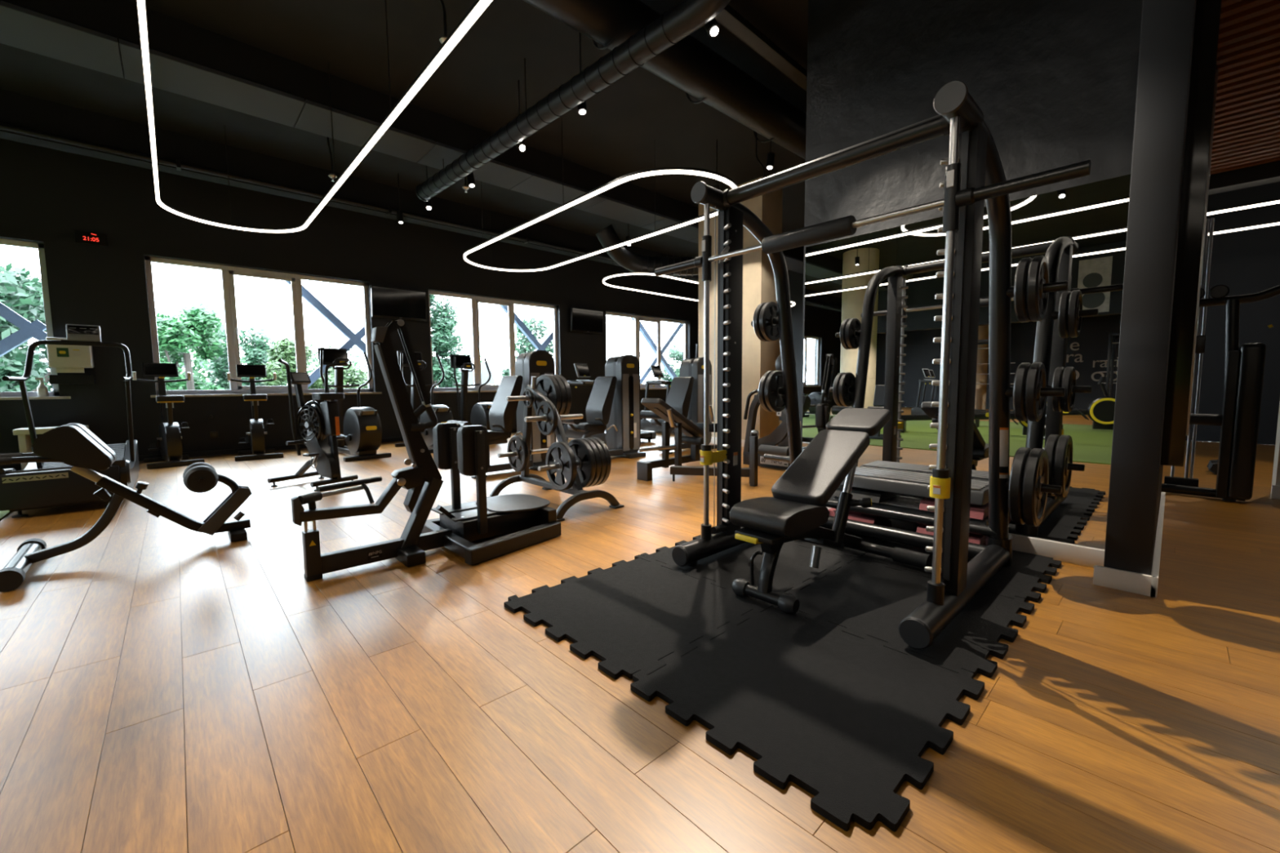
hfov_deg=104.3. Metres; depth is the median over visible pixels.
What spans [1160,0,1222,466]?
column
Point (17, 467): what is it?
baseboard
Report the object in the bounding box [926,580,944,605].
socket
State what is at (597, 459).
weight plate
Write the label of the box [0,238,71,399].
window
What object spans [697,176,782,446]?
concrete column
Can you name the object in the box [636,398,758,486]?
bench
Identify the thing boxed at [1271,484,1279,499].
baseboard
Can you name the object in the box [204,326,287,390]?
tree
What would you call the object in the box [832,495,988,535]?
step platform
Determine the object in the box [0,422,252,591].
bench
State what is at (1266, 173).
trim
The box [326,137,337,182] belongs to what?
sprinkler
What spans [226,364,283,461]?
bike
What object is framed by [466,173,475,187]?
light
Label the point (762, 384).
weight plate
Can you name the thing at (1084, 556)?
baseboard
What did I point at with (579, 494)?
tree
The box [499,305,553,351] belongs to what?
brace
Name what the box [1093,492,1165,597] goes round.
baseboard
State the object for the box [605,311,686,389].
window
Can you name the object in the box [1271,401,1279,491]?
wall
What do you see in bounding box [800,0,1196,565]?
wall partition
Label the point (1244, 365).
station
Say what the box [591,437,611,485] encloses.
weight plate
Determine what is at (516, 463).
weight plate
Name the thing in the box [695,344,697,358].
wall tv
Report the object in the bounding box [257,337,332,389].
tree
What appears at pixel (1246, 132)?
trim slats
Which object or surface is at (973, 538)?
step riser
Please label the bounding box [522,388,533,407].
weight plate
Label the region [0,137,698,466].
wall
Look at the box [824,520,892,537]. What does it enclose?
step riser
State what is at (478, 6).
pendant light
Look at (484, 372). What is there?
house
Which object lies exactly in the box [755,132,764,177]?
sprinkler
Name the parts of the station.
guide rod, rod, guide rod, guide rod, cross arm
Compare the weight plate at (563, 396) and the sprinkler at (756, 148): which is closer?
the weight plate at (563, 396)
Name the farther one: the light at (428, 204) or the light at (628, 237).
the light at (628, 237)
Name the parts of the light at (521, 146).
stem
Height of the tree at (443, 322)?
10.001 m
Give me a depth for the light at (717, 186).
6.70 m
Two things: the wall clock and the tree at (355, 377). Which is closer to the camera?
the wall clock
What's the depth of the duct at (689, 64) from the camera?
4.61 m
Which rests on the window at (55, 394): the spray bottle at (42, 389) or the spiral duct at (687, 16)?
the spray bottle at (42, 389)
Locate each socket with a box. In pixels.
[209,431,218,438]
[701,523,711,539]
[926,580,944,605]
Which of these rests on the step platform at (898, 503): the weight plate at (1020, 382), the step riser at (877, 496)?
the step riser at (877, 496)
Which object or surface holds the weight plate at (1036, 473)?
on the machine at (974, 173)
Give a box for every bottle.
[35,377,48,396]
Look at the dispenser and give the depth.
6.72 m
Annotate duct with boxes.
[415,0,730,201]
[523,0,806,163]
[595,224,698,275]
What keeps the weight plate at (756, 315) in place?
on the machine at (974, 173)
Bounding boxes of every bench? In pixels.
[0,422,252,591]
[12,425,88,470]
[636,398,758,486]
[728,408,932,613]
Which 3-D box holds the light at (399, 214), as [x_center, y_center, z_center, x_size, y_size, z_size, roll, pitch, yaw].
[-3.716,-3.521,7.681,0.097,0.736,0.103,-5,6,-43]
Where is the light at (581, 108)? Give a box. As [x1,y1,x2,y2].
[577,31,586,115]
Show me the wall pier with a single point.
(1167, 26)
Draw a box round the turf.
[0,510,11,520]
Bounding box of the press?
[742,354,800,469]
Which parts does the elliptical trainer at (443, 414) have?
moving arm, reading rail, moving arm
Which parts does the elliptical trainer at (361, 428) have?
moving arm, reading rail, rail, moving arm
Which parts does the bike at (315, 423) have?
swing handle, console post, fan blade, fan blade, fan blade, fan blade, fan blade, fan blade, frame, swing handle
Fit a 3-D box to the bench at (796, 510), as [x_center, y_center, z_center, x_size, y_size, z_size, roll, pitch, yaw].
[0.937,0.365,2.654,1.222,0.880,0.824,-5,6,-43]
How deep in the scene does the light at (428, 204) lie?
7.09 m
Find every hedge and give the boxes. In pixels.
[160,341,364,387]
[362,352,497,382]
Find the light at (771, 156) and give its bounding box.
[765,140,774,169]
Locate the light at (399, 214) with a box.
[395,173,404,223]
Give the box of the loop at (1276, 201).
[1206,198,1279,235]
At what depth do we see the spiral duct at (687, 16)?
4.31 m
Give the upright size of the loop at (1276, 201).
1.246 m
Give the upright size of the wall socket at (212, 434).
0.100 m
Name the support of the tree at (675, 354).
on the ground
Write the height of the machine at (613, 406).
1.500 m
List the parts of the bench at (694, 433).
rail leg, post, grip handle, rail, pad rail, post, post, grip arm, grip handle, post, post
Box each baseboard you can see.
[0,428,516,471]
[826,506,1104,568]
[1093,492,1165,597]
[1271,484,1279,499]
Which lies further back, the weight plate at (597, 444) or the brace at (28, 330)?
the brace at (28, 330)
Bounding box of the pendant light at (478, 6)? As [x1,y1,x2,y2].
[136,0,493,232]
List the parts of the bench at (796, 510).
foot bulb, seat lever, lift handle, seat plate, stem, seat, foot bulb, backrest, rail, carriage plate, support rod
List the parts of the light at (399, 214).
stem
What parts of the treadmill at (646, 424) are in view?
handrail, rail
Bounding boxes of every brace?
[0,302,47,356]
[284,280,366,387]
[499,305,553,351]
[631,317,682,383]
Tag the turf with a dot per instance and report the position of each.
(2, 513)
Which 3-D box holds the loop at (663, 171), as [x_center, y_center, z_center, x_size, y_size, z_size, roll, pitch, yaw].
[-0.875,-3.214,6.761,1.520,1.246,5.036,-5,6,-43]
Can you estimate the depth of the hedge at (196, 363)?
22.09 m
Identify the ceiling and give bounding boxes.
[0,0,808,257]
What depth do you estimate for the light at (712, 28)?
3.59 m
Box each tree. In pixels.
[0,262,53,391]
[155,303,231,390]
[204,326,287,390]
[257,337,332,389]
[313,360,368,388]
[429,294,464,387]
[486,376,624,521]
[500,316,553,378]
[661,344,682,386]
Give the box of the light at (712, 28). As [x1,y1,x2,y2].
[703,17,719,38]
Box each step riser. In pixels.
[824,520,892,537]
[828,507,890,524]
[832,485,898,502]
[915,524,985,545]
[919,497,988,519]
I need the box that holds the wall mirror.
[801,173,1130,549]
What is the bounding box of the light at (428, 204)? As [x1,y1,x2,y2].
[424,165,431,210]
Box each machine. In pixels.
[290,319,561,582]
[446,350,555,479]
[560,355,645,457]
[640,357,716,453]
[654,80,1090,648]
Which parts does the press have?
rail, swing arm, badge plate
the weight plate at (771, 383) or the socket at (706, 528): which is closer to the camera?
the socket at (706, 528)
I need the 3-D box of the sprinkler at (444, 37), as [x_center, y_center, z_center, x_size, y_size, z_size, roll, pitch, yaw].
[-1.470,-3.187,3.687,0.089,0.787,0.176,-5,6,-43]
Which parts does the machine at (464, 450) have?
lever plate, leg, clamp stem, lever arm, badge plate, mast plate, swing rail, swing rail, swing handle, foot plate, pad post, foot plate, pad post, standing plate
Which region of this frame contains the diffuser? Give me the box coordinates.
[463,169,737,271]
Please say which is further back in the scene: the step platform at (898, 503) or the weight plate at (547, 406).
the weight plate at (547, 406)
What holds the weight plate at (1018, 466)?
on the machine at (974, 173)
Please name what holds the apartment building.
on the ground
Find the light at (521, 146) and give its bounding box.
[515,80,526,152]
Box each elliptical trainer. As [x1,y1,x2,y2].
[317,347,391,462]
[395,351,453,453]
[449,354,507,444]
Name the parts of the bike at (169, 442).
seat post, saddle trim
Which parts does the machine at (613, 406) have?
lever, seat, leg, backrest, adjust lever, rail, silver panel, silver panel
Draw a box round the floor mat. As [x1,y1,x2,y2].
[503,526,1061,831]
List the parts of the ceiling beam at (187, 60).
panel, panel, panel, panel, panel, panel, panel, panel, panel, panel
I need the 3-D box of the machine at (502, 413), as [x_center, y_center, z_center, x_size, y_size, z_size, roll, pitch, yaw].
[-1.650,-0.190,6.152,1.335,1.500,0.600,-5,6,-43]
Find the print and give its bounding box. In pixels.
[58,351,66,354]
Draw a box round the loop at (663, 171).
[462,116,737,271]
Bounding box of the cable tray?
[715,4,807,91]
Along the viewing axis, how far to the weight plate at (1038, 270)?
2.35 m
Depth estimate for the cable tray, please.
4.53 m
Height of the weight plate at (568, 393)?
0.430 m
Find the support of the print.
attached to the dispenser
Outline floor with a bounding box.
[0,420,1279,852]
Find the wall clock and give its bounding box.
[74,230,107,246]
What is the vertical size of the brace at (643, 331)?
3.535 m
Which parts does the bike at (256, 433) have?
saddle trim, seat post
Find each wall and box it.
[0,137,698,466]
[779,182,1279,444]
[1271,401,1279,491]
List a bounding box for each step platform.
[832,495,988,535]
[840,466,988,506]
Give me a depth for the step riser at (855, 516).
3.41 m
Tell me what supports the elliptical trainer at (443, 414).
on the floor
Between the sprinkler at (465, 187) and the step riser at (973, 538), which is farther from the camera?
the sprinkler at (465, 187)
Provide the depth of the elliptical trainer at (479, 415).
9.65 m
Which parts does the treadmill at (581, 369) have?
handrail, rail, rail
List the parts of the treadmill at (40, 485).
handle post, tread plate, handle post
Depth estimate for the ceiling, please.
5.50 m
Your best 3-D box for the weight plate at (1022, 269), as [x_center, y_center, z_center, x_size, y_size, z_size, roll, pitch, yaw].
[1.899,-0.669,2.449,0.310,0.310,0.042,-5,6,-43]
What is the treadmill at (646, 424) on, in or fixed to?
on the floor
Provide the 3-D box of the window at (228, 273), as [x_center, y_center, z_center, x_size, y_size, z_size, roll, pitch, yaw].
[-6.186,-1.576,8.449,3.160,2.095,0.250,-5,6,-43]
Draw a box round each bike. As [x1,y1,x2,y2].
[132,362,204,469]
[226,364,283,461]
[267,359,358,491]
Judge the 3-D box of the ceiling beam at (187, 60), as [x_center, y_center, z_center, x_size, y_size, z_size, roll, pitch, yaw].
[-5.580,-3.338,3.487,29.000,0.380,0.660,-5,6,-43]
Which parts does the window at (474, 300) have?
sill, sash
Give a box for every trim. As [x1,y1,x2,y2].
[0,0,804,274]
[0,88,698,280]
[1208,160,1279,195]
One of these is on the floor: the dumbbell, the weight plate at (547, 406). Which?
the dumbbell
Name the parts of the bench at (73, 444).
handle, handle, curved leg, sliding post, lock knob, plate, plate, roller arm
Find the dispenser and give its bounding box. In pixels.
[45,337,96,384]
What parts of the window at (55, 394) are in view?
sill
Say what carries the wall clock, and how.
attached to the wall at (46, 194)
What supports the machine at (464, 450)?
on the floor
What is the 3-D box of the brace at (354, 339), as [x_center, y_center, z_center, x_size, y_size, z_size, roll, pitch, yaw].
[-5.511,-1.700,9.668,3.496,3.535,0.340,-5,6,-43]
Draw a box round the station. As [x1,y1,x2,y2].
[1160,217,1279,501]
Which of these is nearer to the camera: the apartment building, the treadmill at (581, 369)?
the treadmill at (581, 369)
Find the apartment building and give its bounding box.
[154,294,226,384]
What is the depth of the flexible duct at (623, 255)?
9.27 m
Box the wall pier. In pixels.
[1103,0,1195,575]
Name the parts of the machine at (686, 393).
lever, seat, leg, rail, backrest, silver panel, silver panel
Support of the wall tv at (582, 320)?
attached to the wall at (46, 194)
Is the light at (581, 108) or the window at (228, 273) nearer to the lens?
the light at (581, 108)
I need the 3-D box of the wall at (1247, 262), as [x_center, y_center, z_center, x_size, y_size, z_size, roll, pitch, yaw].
[7.960,-2.054,10.526,0.200,4.330,16.700,-5,6,-43]
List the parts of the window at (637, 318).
sash, sill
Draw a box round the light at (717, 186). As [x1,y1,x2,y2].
[712,139,719,190]
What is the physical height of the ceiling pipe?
0.090 m
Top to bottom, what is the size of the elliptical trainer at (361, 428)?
1.682 m
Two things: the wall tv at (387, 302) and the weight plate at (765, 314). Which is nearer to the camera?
the weight plate at (765, 314)
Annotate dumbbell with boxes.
[1207,459,1217,474]
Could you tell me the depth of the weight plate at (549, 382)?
4.57 m
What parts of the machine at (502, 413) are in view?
leg, seat, backrest, rail, silver panel, silver panel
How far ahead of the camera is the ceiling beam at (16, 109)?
6.88 m
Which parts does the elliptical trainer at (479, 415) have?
moving arm, reading rail, moving arm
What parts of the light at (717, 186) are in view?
stem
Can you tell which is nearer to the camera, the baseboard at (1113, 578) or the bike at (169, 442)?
the baseboard at (1113, 578)
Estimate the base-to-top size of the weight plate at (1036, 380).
0.300 m
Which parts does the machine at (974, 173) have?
guide rod, stop arm, post, guide rod, post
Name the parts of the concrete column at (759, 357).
skirting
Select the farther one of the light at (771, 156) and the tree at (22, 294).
the tree at (22, 294)
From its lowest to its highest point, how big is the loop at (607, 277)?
1.246 m
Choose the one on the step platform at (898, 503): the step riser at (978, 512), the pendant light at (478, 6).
the step riser at (978, 512)
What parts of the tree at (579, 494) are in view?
post, post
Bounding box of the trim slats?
[1209,0,1279,174]
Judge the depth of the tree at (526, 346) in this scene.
24.24 m
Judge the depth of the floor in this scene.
1.62 m
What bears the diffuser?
attached to the loop at (663, 171)
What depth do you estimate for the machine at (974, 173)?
2.41 m
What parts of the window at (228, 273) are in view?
sash, sill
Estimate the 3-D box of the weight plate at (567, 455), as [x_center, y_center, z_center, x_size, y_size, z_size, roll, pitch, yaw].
[-0.669,0.333,4.200,0.050,0.409,0.409,-5,6,-43]
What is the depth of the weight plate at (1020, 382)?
2.47 m
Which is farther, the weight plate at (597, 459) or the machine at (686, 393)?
the machine at (686, 393)
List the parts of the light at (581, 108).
stem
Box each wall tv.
[370,284,426,321]
[570,306,603,333]
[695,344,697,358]
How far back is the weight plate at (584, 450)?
4.25 m
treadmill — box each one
[0,324,139,518]
[562,363,656,442]
[640,365,674,432]
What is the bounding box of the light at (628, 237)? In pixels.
[625,223,631,246]
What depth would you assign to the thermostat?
7.87 m
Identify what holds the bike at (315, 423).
on the floor
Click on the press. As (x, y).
(767, 444)
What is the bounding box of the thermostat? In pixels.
[208,414,213,418]
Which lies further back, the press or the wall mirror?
the press
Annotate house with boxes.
[435,361,495,387]
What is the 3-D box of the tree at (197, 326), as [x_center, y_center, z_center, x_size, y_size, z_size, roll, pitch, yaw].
[-13.754,0.112,15.182,2.661,7.637,2.365,0,5,11]
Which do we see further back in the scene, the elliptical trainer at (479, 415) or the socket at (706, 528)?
the elliptical trainer at (479, 415)
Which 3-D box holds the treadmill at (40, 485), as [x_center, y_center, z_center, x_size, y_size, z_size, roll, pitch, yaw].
[-5.625,-0.160,4.857,0.988,1.720,2.094,-5,6,-43]
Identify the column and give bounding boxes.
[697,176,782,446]
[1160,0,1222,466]
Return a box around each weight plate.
[506,435,528,471]
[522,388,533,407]
[533,374,560,413]
[536,400,557,435]
[542,374,566,414]
[545,441,577,490]
[555,374,571,414]
[568,438,595,488]
[576,438,600,487]
[585,437,606,486]
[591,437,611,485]
[752,302,777,341]
[758,370,783,412]
[759,302,779,341]
[764,370,785,412]
[1008,447,1031,524]
[1013,257,1032,322]
[1013,362,1031,421]
[1022,448,1048,526]
[1024,362,1046,422]
[1026,255,1048,321]
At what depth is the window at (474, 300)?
11.00 m
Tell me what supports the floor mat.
on the floor
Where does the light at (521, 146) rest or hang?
hanging from the ceiling
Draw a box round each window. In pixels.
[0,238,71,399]
[144,256,382,397]
[428,290,558,393]
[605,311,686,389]
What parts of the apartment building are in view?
cornice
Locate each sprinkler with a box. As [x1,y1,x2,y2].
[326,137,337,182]
[439,0,447,44]
[462,177,469,192]
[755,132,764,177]
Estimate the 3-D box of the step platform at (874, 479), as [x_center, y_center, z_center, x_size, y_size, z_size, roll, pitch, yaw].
[1.794,0.378,3.313,0.350,0.096,0.900,-5,6,-43]
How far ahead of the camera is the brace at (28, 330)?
6.88 m
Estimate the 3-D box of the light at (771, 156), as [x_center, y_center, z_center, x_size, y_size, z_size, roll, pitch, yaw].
[1.538,-3.415,5.855,0.120,0.739,0.094,-5,6,-43]
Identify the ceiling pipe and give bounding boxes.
[0,122,698,279]
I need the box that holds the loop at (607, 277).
[602,259,795,306]
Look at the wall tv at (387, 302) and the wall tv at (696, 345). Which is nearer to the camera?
the wall tv at (387, 302)

